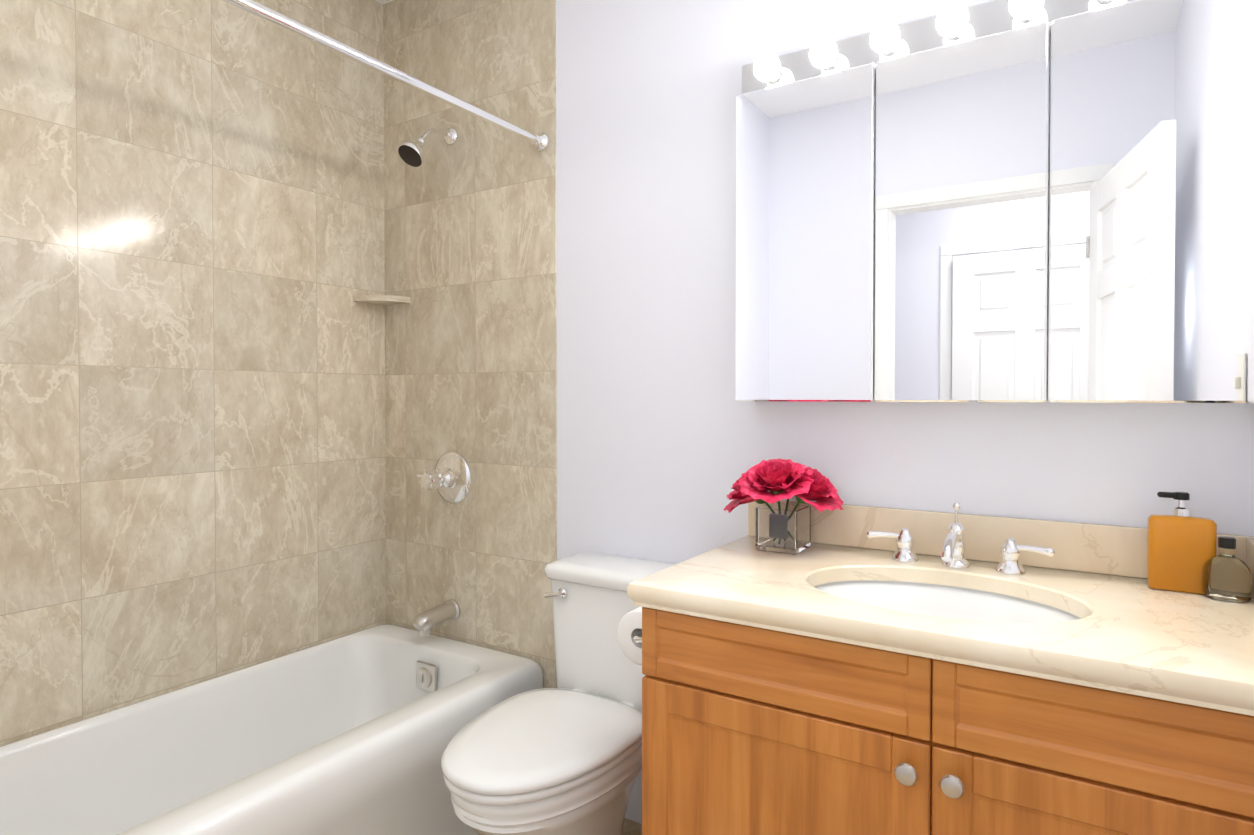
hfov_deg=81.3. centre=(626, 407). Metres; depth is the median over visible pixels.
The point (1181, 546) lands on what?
soap dispenser
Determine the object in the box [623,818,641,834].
floor
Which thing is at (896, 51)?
socket
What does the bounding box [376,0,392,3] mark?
ceiling
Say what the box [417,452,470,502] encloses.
shower valve
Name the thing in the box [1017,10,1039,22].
socket
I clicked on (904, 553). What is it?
handle
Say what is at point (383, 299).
corner shelf
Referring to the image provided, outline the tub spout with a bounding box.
[413,599,459,635]
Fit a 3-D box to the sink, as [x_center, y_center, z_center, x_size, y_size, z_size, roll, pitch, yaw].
[0.572,0.437,1.350,0.493,0.138,0.363,1,1,32]
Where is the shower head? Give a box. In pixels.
[398,127,457,166]
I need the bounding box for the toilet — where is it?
[441,553,675,834]
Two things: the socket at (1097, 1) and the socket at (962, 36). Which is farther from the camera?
the socket at (962, 36)
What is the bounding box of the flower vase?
[723,458,843,554]
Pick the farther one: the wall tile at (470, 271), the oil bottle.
the wall tile at (470, 271)
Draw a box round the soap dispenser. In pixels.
[1147,491,1216,593]
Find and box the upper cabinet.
[735,0,1253,402]
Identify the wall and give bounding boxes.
[556,0,1253,823]
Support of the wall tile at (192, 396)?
attached to the wall
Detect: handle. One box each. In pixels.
[866,528,917,562]
[996,538,1054,574]
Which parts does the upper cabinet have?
bulb, door, bulb, bulb, bulb, door, bulb, door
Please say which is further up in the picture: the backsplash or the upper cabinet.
the upper cabinet
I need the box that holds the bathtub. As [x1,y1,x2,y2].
[0,624,542,834]
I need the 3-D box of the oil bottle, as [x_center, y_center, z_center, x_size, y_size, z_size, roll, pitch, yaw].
[1.058,0.282,1.289,0.069,0.106,0.069,1,1,32]
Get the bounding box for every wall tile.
[0,0,385,745]
[383,0,556,687]
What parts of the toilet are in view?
lid, bowl, lever, tank, tank lid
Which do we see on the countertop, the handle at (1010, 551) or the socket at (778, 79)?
the handle at (1010, 551)
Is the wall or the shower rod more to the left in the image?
the shower rod
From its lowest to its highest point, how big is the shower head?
0.169 m
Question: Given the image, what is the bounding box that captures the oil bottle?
[1202,536,1251,601]
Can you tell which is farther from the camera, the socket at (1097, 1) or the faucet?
the faucet
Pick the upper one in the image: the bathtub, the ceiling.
the ceiling
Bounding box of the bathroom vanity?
[617,499,1253,834]
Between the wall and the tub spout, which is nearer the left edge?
the tub spout
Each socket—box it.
[768,67,782,83]
[822,54,838,70]
[881,40,899,55]
[946,26,966,40]
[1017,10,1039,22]
[1096,0,1113,3]
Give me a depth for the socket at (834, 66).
1.67 m
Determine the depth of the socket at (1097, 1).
1.40 m
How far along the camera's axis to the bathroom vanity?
1.22 m
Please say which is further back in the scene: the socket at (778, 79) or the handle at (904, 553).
the socket at (778, 79)
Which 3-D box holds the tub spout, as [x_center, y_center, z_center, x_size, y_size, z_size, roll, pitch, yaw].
[-0.630,0.691,2.393,0.068,0.086,0.165,1,1,32]
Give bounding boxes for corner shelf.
[353,295,410,304]
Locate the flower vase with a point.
(783, 528)
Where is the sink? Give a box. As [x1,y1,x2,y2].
[814,580,1080,622]
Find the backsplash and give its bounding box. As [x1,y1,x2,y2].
[748,499,1253,578]
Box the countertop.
[627,535,1253,715]
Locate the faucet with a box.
[941,502,969,568]
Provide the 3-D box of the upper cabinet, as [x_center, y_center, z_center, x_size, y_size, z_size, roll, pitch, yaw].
[0.702,-0.426,1.543,0.992,0.828,0.158,1,1,32]
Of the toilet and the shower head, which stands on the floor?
the toilet
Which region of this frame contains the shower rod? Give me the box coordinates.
[222,0,549,151]
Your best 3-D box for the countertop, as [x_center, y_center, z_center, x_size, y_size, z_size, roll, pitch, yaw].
[0.582,0.358,1.378,1.014,0.045,0.582,1,1,32]

